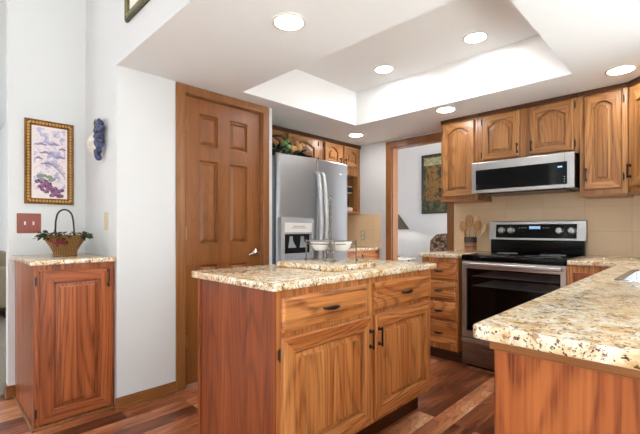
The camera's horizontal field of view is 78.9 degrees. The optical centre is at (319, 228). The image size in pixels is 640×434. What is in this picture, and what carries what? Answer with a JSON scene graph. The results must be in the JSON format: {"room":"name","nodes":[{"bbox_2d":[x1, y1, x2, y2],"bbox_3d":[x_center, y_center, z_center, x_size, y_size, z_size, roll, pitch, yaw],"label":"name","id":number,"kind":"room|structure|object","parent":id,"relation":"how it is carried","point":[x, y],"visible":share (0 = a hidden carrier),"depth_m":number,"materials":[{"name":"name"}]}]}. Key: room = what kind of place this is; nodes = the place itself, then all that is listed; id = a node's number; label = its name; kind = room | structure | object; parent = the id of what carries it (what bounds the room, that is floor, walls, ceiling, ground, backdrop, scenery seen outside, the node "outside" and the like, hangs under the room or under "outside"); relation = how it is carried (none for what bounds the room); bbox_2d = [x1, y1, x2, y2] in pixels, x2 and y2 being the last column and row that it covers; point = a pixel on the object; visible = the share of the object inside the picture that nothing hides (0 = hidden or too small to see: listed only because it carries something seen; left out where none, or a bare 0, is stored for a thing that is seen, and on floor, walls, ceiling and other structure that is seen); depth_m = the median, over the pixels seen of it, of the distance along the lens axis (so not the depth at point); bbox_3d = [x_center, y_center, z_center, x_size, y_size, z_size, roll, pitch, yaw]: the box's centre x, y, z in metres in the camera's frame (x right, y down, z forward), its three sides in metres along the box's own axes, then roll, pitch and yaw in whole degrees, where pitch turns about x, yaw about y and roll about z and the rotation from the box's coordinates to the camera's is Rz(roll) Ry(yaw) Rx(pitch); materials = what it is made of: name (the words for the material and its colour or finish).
{"room":"kitchen","nodes":[
{"label":"kitchen","id":0,"kind":"room"},
{"bbox_2d":[0,0,5,129],"bbox_3d":[-5.453,-1.640,3.444,5.800,0.100,4.640,0,0,45],"label":"ceiling","id":1,"kind":"structure","parent":0,"point":[2,2],"depth_m":3.74,"materials":[{"name":"paint"}]},
{"bbox_2d":[0,312,5,394],"bbox_3d":[-5.417,1.124,3.409,5.700,0.012,4.440,0,0,45],"label":"floor","id":2,"kind":"structure","parent":0,"point":[2,319],"depth_m":3.55,"materials":[{"name":"brown wood"}]},
{"bbox_2d":[0,250,5,317],"bbox_3d":[-4.827,0.708,4.505,0.840,0.820,1.970,0,0,45],"label":"sofa","id":3,"kind":"object","parent":2,"relation":"on","point":[2,253],"visible":0.48,"depth_m":4.83,"materials":[{"name":"brown fabric"}]},
{"bbox_2d":[6,0,84,385],"bbox_3d":[-3.318,-0.670,1.407,0.100,3.600,4.540,0,0,45],"label":"wall","id":4,"kind":"structure","parent":0,"point":[45,39],"depth_m":2.71,"materials":[{"name":"white paint"}]},
{"bbox_2d":[3,382,14,399],"bbox_3d":[-2.101,1.087,2.629,0.115,0.085,0.050,0,0,45],"label":"baseboard","id":5,"kind":"structure","parent":4,"relation":"attached to","point":[8,391],"depth_m":2.59,"materials":[{"name":"brown wood"}]},
{"bbox_2d":[17,213,40,232],"bbox_3d":[-1.992,-0.040,2.666,0.018,0.135,0.135,0,0,45],"label":"switch plate","id":6,"kind":"object","parent":4,"relation":"attached to","point":[26,222],"visible":0.95,"depth_m":2.66,"materials":[{"name":"red plastic"}]},
{"bbox_2d":[24,117,73,204],"bbox_3d":[-1.906,-0.467,2.746,0.028,0.583,0.290,0,0,45],"label":"framed picture","id":7,"kind":"object","parent":4,"relation":"attached to","point":[48,146],"visible":1,"depth_m":2.74,"materials":[{"name":"gold metal"}]},
{"bbox_2d":[32,125,66,198],"bbox_3d":[-1.912,-0.467,2.751,0.008,0.507,0.214,0,0,45],"label":"print","id":8,"kind":"object","parent":7,"relation":"attached to","point":[49,142],"depth_m":2.75,"materials":[{"name":"paper"}]},
{"bbox_2d":[0,0,190,404],"bbox_3d":[-1.332,-0.670,2.565,12.700,3.600,0.100,0,0,45],"label":"wall","id":9,"kind":"structure","parent":0,"point":[109,39],"depth_m":2.59,"materials":[{"name":"white paint"}]},
{"bbox_2d":[86,118,104,160],"bbox_3d":[-1.526,-0.595,2.640,0.302,0.287,0.066,0,0,45],"label":"plaque","id":10,"kind":"object","parent":9,"relation":"attached to","point":[95,142],"visible":1,"depth_m":2.56,"materials":[{"name":"blue ceramic"}]},
{"bbox_2d":[104,212,107,229],"bbox_3d":[-1.413,-0.052,2.569,0.070,0.120,0.008,0,0,45],"label":"wall plate","id":11,"kind":"object","parent":9,"relation":"attached to","point":[105,213],"visible":1,"depth_m":2.56,"materials":[{"name":"beige plastic"}]},
{"bbox_2d":[124,0,149,22],"bbox_3d":[-0.914,-1.534,2.067,0.645,0.632,0.022,0,0,45],"label":"framed picture","id":12,"kind":"object","parent":9,"relation":"attached to","point":[131,7],"visible":1,"depth_m":2.22,"materials":[{"name":"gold metal"}]},
{"bbox_2d":[117,65,271,397],"bbox_3d":[-1.108,0.050,3.141,0.750,2.160,1.230,0,0,45],"label":"wall","id":13,"kind":"structure","parent":0,"point":[146,103],"depth_m":2.56,"materials":[{"name":"white paint"}]},
{"bbox_2d":[114,381,176,410],"bbox_3d":[-1.137,1.094,2.557,0.028,0.072,0.402,0,0,45],"label":"baseboard","id":14,"kind":"structure","parent":13,"relation":"attached to","point":[146,395],"depth_m":2.55,"materials":[{"name":"brown wood"}]},
{"bbox_2d":[176,82,268,390],"bbox_3d":[-0.752,0.054,3.026,0.118,2.152,0.810,0,0,45],"label":"trim","id":15,"kind":"structure","parent":13,"relation":"attached to","point":[182,90],"depth_m":2.74,"materials":[{"name":"brown wood"}]},
{"bbox_2d":[186,96,261,384],"bbox_3d":[-0.729,0.081,3.001,0.098,2.074,0.668,0,0,45],"label":"door","id":16,"kind":"structure","parent":13,"relation":"in","point":[223,197],"depth_m":2.97,"materials":[{"name":"brown wood"}]},
{"bbox_2d":[272,125,322,159],"bbox_3d":[-0.448,-0.864,4.091,0.350,0.328,1.045,0,0,45],"label":"upper cabinet","id":17,"kind":"object","parent":13,"relation":"attached to","point":[313,143],"visible":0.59,"depth_m":4.12,"materials":[{"name":"brown wood"}]},
{"bbox_2d":[0,355,494,433],"bbox_3d":[-0.903,1.155,2.999,12.900,0.050,10.400,0,0,45],"label":"floor","id":18,"kind":"structure","parent":0,"point":[460,399],"depth_m":2.37,"materials":[{"name":"brown wood"}]},
{"bbox_2d":[13,261,114,432],"bbox_3d":[-1.662,0.667,2.518,0.690,0.925,0.430,0,0,45],"label":"base cabinet","id":19,"kind":"object","parent":18,"relation":"on","point":[64,313],"visible":0.96,"depth_m":2.29,"materials":[{"name":"red wood"}]},
{"bbox_2d":[11,253,115,265],"bbox_3d":[-1.674,0.191,2.523,0.668,0.027,0.440,0,0,45],"label":"countertop","id":20,"kind":"structure","parent":19,"relation":"on","point":[40,259],"depth_m":2.34,"materials":[{"name":"beige stone"}]},
{"bbox_2d":[33,209,92,256],"bbox_3d":[-1.655,0.023,2.518,0.259,0.308,0.338,0,0,45],"label":"wicker basket","id":21,"kind":"object","parent":20,"relation":"on","point":[61,245],"visible":1,"depth_m":2.47,"materials":[{"name":"brown wicker"}]},
{"bbox_2d":[41,235,85,256],"bbox_3d":[-1.653,0.108,2.524,0.194,0.137,0.272,0,0,45],"label":"bowl","id":22,"kind":"object","parent":21,"relation":"on","point":[60,245],"depth_m":2.47,"materials":[{"name":"wicker"}]},
{"bbox_2d":[272,152,346,263],"bbox_3d":[-0.259,0.232,3.885,0.854,1.797,0.982,0,0,45],"label":"refrigerator","id":23,"kind":"object","parent":18,"relation":"on","point":[302,186],"visible":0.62,"depth_m":3.55,"materials":[{"name":"metal"}]},
{"bbox_2d":[272,134,311,156],"bbox_3d":[-0.321,-0.769,3.702,0.240,0.255,0.681,0,0,45],"label":"arrangement","id":24,"kind":"object","parent":23,"relation":"on","point":[286,144],"visible":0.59,"depth_m":3.66,"materials":[{"name":"green plant"}]},
{"bbox_2d":[198,269,430,433],"bbox_3d":[0.054,0.688,2.174,0.660,0.884,1.241,0,0,45],"label":"kitchen island","id":25,"kind":"object","parent":18,"relation":"on","point":[348,357],"visible":0.96,"depth_m":1.80,"materials":[{"name":"brown wood"}]},
{"bbox_2d":[192,258,436,291],"bbox_3d":[0.038,0.229,2.197,0.667,0.032,1.296,0,0,45],"label":"island countertop","id":26,"kind":"structure","parent":25,"relation":"on","point":[272,278],"depth_m":1.86,"materials":[{"name":"beige stone"}]},
{"bbox_2d":[277,258,375,271],"bbox_3d":[0.032,0.199,2.200,0.445,0.028,0.353,0,0,45],"label":"board","id":27,"kind":"object","parent":26,"relation":"on","point":[322,264],"visible":0.99,"depth_m":2.09,"materials":[{"name":"beige stone"}]},
{"bbox_2d":[305,195,357,261],"bbox_3d":[0.065,-0.006,2.279,0.258,0.382,0.196,0,0,45],"label":"server","id":28,"kind":"object","parent":27,"relation":"on","point":[330,240],"visible":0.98,"depth_m":2.27,"materials":[{"name":"grey metal"}]},
{"bbox_2d":[311,242,328,250],"bbox_3d":[0.003,0.099,2.302,0.120,0.055,0.120,0,0,45],"label":"bowl","id":29,"kind":"object","parent":28,"relation":"in","point":[315,247],"visible":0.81,"depth_m":2.26,"materials":[{"name":"white ceramic"}]},
{"bbox_2d":[332,241,351,250],"bbox_3d":[0.128,0.099,2.257,0.120,0.055,0.120,0,0,45],"label":"bowl","id":30,"kind":"object","parent":28,"relation":"in","point":[347,246],"visible":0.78,"depth_m":2.21,"materials":[{"name":"white ceramic"}]},
{"bbox_2d":[347,250,378,258],"bbox_3d":[0.263,0.688,4.571,0.666,0.884,0.695,0,0,45],"label":"base cabinet","id":31,"kind":"object","parent":18,"relation":"on","point":[370,254],"visible":0.02,"depth_m":4.42,"materials":[{"name":"brown wood"}]},
{"bbox_2d":[347,246,380,251],"bbox_3d":[0.250,0.229,4.576,0.643,0.032,0.694,0,0,45],"label":"countertop","id":32,"kind":"structure","parent":31,"relation":"on","point":[352,248],"depth_m":4.45,"materials":[{"name":"beige stone"}]},
{"bbox_2d":[398,256,415,260],"bbox_3d":[1.184,0.785,6.110,0.620,0.691,0.620,0,0,45],"label":"table","id":33,"kind":"object","parent":18,"relation":"on","point":[408,258],"visible":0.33,"depth_m":5.95,"materials":[{"name":"white plastic"}]},
{"bbox_2d":[398,214,408,256],"bbox_3d":[1.170,0.105,6.124,0.470,0.670,0.470,0,0,45],"label":"table lamp","id":34,"kind":"object","parent":33,"relation":"on","point":[401,224],"visible":0.14,"depth_m":5.98,"materials":[{"name":"grey fabric"}]},
{"bbox_2d":[430,233,446,251],"bbox_3d":[1.748,0.593,5.286,0.860,1.075,0.680,0,0,45],"label":"armchair","id":35,"kind":"object","parent":18,"relation":"on","point":[438,242],"visible":0.04,"depth_m":5.57,"materials":[{"name":"fabric"}]},
{"bbox_2d":[422,257,463,362],"bbox_3d":[1.250,0.688,3.568,0.335,0.884,0.742,0,0,45],"label":"base cabinet","id":36,"kind":"object","parent":18,"relation":"on","point":[446,336],"visible":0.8,"depth_m":3.29,"materials":[{"name":"brown wood"}]},
{"bbox_2d":[418,250,489,258],"bbox_3d":[1.249,0.229,3.579,0.355,0.032,0.709,0,0,45],"label":"countertop","id":37,"kind":"structure","parent":36,"relation":"on","point":[455,254],"depth_m":3.38,"materials":[{"name":"beige stone"}]},
{"bbox_2d":[464,237,476,251],"bbox_3d":[1.433,0.144,3.700,0.116,0.137,0.116,0,0,45],"label":"utensil crock","id":38,"kind":"object","parent":37,"relation":"on","point":[470,243],"visible":0.98,"depth_m":3.65,"materials":[{"name":"brown ceramic"}]},
{"bbox_2d":[460,221,466,236],"bbox_3d":[1.386,0.063,3.726,0.084,0.278,0.022,0,0,20],"label":"wooden spoon","id":39,"kind":"object","parent":38,"relation":"in","point":[463,226],"visible":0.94,"depth_m":3.72,"materials":[{"name":"brown wood"}]},
{"bbox_2d":[460,221,466,230],"bbox_3d":[1.375,-0.027,3.729,0.062,0.098,0.022,0,0,25],"label":"bowl","id":40,"kind":"object","parent":39,"relation":"on","point":[463,226],"depth_m":3.72,"materials":[{"name":"brown wood"}]},
{"bbox_2d":[465,214,472,236],"bbox_3d":[1.418,0.030,3.697,0.070,0.342,0.023,0,0,17],"label":"wooden spoon","id":41,"kind":"object","parent":38,"relation":"in","point":[469,219],"visible":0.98,"depth_m":3.69,"materials":[{"name":"brown wood"}]},
{"bbox_2d":[465,214,472,226],"bbox_3d":[1.418,-0.080,3.696,0.070,0.120,0.022,0,0,17],"label":"bowl","id":42,"kind":"object","parent":41,"relation":"on","point":[469,219],"depth_m":3.69,"materials":[{"name":"brown wood"}]},
{"bbox_2d":[472,216,479,236],"bbox_3d":[1.477,0.038,3.699,0.075,0.327,0.024,0,0,12],"label":"wooden spoon","id":43,"kind":"object","parent":38,"relation":"in","point":[476,218],"visible":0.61,"depth_m":3.69,"materials":[{"name":"brown wood"}]},
{"bbox_2d":[472,216,479,226],"bbox_3d":[1.482,-0.068,3.698,0.066,0.115,0.022,0,0,17],"label":"bowl","id":44,"kind":"object","parent":43,"relation":"on","point":[476,218],"depth_m":3.69,"materials":[{"name":"brown wood"}]},
{"bbox_2d":[474,220,480,236],"bbox_3d":[1.462,0.061,3.646,0.033,0.283,0.093,0,0,-41],"label":"wooden spoon","id":45,"kind":"object","parent":38,"relation":"in","point":[477,226],"visible":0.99,"depth_m":3.63,"materials":[{"name":"brown wood"}]},
{"bbox_2d":[474,220,480,230],"bbox_3d":[1.473,-0.031,3.633,0.062,0.100,0.026,0,0,25],"label":"bowl","id":46,"kind":"object","parent":45,"relation":"on","point":[477,226],"depth_m":3.63,"materials":[{"name":"brown wood"}]},
{"bbox_2d":[477,224,485,242],"bbox_3d":[1.504,0.077,3.663,0.117,0.252,0.022,0,0,27],"label":"wooden spoon","id":47,"kind":"object","parent":38,"relation":"in","point":[483,228],"visible":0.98,"depth_m":3.64,"materials":[{"name":"brown wood"}]},
{"bbox_2d":[480,224,485,232],"bbox_3d":[1.532,-0.004,3.648,0.055,0.089,0.022,0,0,27],"label":"bowl","id":48,"kind":"object","parent":47,"relation":"on","point":[483,228],"depth_m":3.64,"materials":[{"name":"brown wood"}]},
{"bbox_2d":[462,220,587,371],"bbox_3d":[1.647,0.530,3.156,0.754,1.200,0.702,0,0,45],"label":"range","id":49,"kind":"object","parent":18,"relation":"on","point":[526,261],"visible":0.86,"depth_m":3.19,"materials":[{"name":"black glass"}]},
{"bbox_2d":[462,260,566,340],"bbox_3d":[1.429,0.568,2.935,0.742,0.620,0.082,0,0,45],"label":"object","id":50,"kind":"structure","parent":49,"relation":"in","point":[544,268],"depth_m":3.02,"materials":[{"name":"black glass"}]},
{"bbox_2d":[473,280,559,293],"bbox_3d":[1.642,0.467,3.151,0.630,0.012,0.455,0,0,45],"label":"oven rack","id":51,"kind":"object","parent":49,"relation":"in","point":[479,283],"depth_m":3.18,"materials":[{"name":"grey metal"}]},
{"bbox_2d":[473,271,559,283],"bbox_3d":[1.642,0.387,3.151,0.630,0.012,0.455,0,0,45],"label":"oven rack","id":52,"kind":"object","parent":49,"relation":"in","point":[477,274],"depth_m":3.16,"materials":[{"name":"grey metal"}]},
{"bbox_2d":[462,251,586,265],"bbox_3d":[1.657,0.230,3.167,0.746,0.044,0.672,0,0,45],"label":"cooktop","id":53,"kind":"object","parent":49,"relation":"in","point":[521,258],"depth_m":3.02,"materials":[{"name":"black glass"}]},
{"bbox_2d":[489,341,639,433],"bbox_3d":[1.373,0.688,1.438,0.618,0.884,2.210,0,0,45],"label":"base cabinet","id":54,"kind":"object","parent":18,"relation":"on","point":[537,392],"visible":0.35,"depth_m":0.78,"materials":[{"name":"brown wood"}]},
{"bbox_2d":[473,255,639,370],"bbox_3d":[1.495,0.229,1.784,0.950,0.032,2.919,0,0,45],"label":"countertop","id":55,"kind":"structure","parent":54,"relation":"on","point":[596,317],"depth_m":0.90,"materials":[{"name":"beige stone"}]},
{"bbox_2d":[614,269,639,282],"bbox_3d":[1.560,0.292,1.681,0.402,0.166,0.615,0,0,45],"label":"sink","id":56,"kind":"object","parent":55,"relation":"in","point":[633,275],"visible":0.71,"depth_m":1.83,"materials":[{"name":"metal"}]},
{"bbox_2d":[567,265,610,284],"bbox_3d":[2.040,0.688,2.810,0.300,0.884,0.710,0,0,45],"label":"base cabinet","id":57,"kind":"object","parent":18,"relation":"on","point":[575,273],"visible":0.07,"depth_m":2.62,"materials":[{"name":"brown wood"}]},
{"bbox_2d":[117,0,639,145],"bbox_3d":[1.666,-1.245,1.609,7.090,0.431,2.950,0,0,45],"label":"ceiling","id":58,"kind":"structure","parent":0,"point":[234,48],"depth_m":2.64,"materials":[{"name":"paint"}]},
{"bbox_2d":[272,12,305,31],"bbox_3d":[-0.155,-1.026,1.936,0.172,0.007,0.172,0,0,45],"label":"recessed light","id":59,"kind":"object","parent":58,"relation":"in","point":[287,21],"visible":1,"depth_m":1.93,"materials":[{"name":"white plastic"}]},
{"bbox_2d":[348,133,363,136],"bbox_3d":[0.395,-1.026,4.261,0.172,0.007,0.172,0,0,45],"label":"recessed light","id":60,"kind":"object","parent":58,"relation":"in","point":[352,134],"visible":1,"depth_m":4.26,"materials":[{"name":"white plastic"}]},
{"bbox_2d":[374,65,393,73],"bbox_3d":[0.544,-1.357,3.310,0.172,0.007,0.172,0,0,45],"label":"recessed light","id":61,"kind":"object","parent":58,"relation":"in","point":[382,69],"visible":1,"depth_m":3.31,"materials":[{"name":"white plastic"}]},
{"bbox_2d":[435,106,455,112],"bbox_3d":[1.085,-1.026,3.355,0.172,0.007,0.172,0,0,45],"label":"recessed light","id":62,"kind":"object","parent":58,"relation":"in","point":[447,109],"visible":1,"depth_m":3.34,"materials":[{"name":"white plastic"}]},
{"bbox_2d":[463,31,488,43],"bbox_3d":[1.104,-1.357,2.763,0.172,0.007,0.172,0,0,45],"label":"recessed light","id":63,"kind":"object","parent":58,"relation":"in","point":[474,37],"visible":1,"depth_m":2.76,"materials":[{"name":"white plastic"}]},
{"bbox_2d":[604,64,637,75],"bbox_3d":[1.947,-1.026,2.518,0.172,0.007,0.172,0,0,45],"label":"recessed light","id":64,"kind":"object","parent":58,"relation":"in","point":[623,69],"visible":1,"depth_m":2.51,"materials":[{"name":"white plastic"}]},
{"bbox_2d":[398,142,446,261],"bbox_3d":[2.191,-0.120,5.707,5.100,2.500,0.100,0,0,45],"label":"wall","id":65,"kind":"structure","parent":0,"point":[415,240],"depth_m":6.29,"materials":[{"name":"grey paint"}]},
{"bbox_2d":[421,153,446,213],"bbox_3d":[1.899,-0.701,5.903,0.790,0.918,0.028,0,0,45],"label":"framed art","id":66,"kind":"object","parent":65,"relation":"attached to","point":[431,202],"visible":0.37,"depth_m":6.06,"materials":[{"name":"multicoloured paper"}]},
{"bbox_2d":[347,131,588,259],"bbox_3d":[1.598,-0.150,3.818,3.890,2.560,0.100,0,0,45],"label":"wall","id":67,"kind":"structure","parent":0,"point":[372,156],"depth_m":4.67,"materials":[{"name":"white paint"}]},
{"bbox_2d":[347,214,380,246],"bbox_3d":[0.216,-0.007,4.557,0.645,0.445,0.790,0,0,45],"label":"backsplash alcove","id":68,"kind":"structure","parent":67,"relation":"attached to","point":[369,223],"depth_m":4.76,"materials":[{"name":"beige tile"}]},
{"bbox_2d":[361,231,364,239],"bbox_3d":[0.528,0.080,4.784,0.070,0.120,0.008,0,0,45],"label":"wall outlet","id":69,"kind":"object","parent":68,"relation":"attached to","point":[362,232],"visible":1,"depth_m":4.78,"materials":[{"name":"beige plastic"}]},
{"bbox_2d":[386,132,453,260],"bbox_3d":[1.104,0.059,4.296,0.828,2.142,0.122,0,0,45],"label":"trim","id":70,"kind":"structure","parent":67,"relation":"attached to","point":[392,147],"depth_m":4.50,"materials":[{"name":"brown wood"}]},
{"bbox_2d":[441,114,491,203],"bbox_3d":[1.377,-0.643,3.691,0.358,0.770,0.369,0,0,45],"label":"upper cabinet","id":71,"kind":"object","parent":67,"relation":"attached to","point":[459,136],"visible":0.68,"depth_m":3.58,"materials":[{"name":"brown wood"}]},
{"bbox_2d":[477,92,579,162],"bbox_3d":[1.776,-0.802,3.297,0.768,0.452,0.369,0,0,45],"label":"upper cabinet","id":72,"kind":"object","parent":67,"relation":"attached to","point":[551,125],"visible":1,"depth_m":3.14,"materials":[{"name":"brown wood"}]},
{"bbox_2d":[472,151,579,196],"bbox_3d":[1.747,-0.437,3.283,0.768,0.270,0.430,0,0,45],"label":"microwave","id":73,"kind":"object","parent":72,"relation":"attached to","point":[558,172],"visible":0.94,"depth_m":3.10,"materials":[{"name":"silver metal"}]},
{"bbox_2d":[454,191,639,256],"bbox_3d":[2.116,-0.048,3.229,2.105,0.525,0.010,0,0,45],"label":"backsplash","id":74,"kind":"structure","parent":67,"relation":"attached to","point":[613,223],"depth_m":3.23,"materials":[{"name":"beige tile"}]},
{"bbox_2d":[579,82,633,198],"bbox_3d":[2.153,-0.635,2.925,0.286,0.786,0.369,0,0,45],"label":"upper cabinet","id":75,"kind":"object","parent":67,"relation":"attached to","point":[604,110],"visible":1,"depth_m":2.81,"materials":[{"name":"brown wood"}]},
{"bbox_2d":[626,76,639,194],"bbox_3d":[2.387,-0.641,2.490,0.672,0.773,0.653,0,0,45],"label":"upper cabinet","id":76,"kind":"object","parent":67,"relation":"attached to","point":[633,166],"visible":1,"depth_m":2.65,"materials":[{"name":"brown wood"}]},
{"bbox_3d":[-0.411,0.050,4.466,0.120,2.160,1.800,0,0,45],"label":"wall","id":77,"kind":"structure","parent":0,"visible":0},
{"bbox_2d":[322,137,360,213],"bbox_3d":[0.164,-0.610,4.691,0.378,0.836,0.668,0,0,45],"label":"upper cabinet","id":78,"kind":"object","parent":77,"relation":"attached to","point":[348,154],"visible":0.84,"depth_m":4.69,"materials":[{"name":"brown wood"}]},
{"bbox_2d":[347,186,352,210],"bbox_3d":[0.264,-0.370,4.812,0.215,0.310,0.200,0,0,45],"label":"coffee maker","id":79,"kind":"object","parent":78,"relation":"on","point":[349,188],"visible":0.24,"depth_m":4.77,"materials":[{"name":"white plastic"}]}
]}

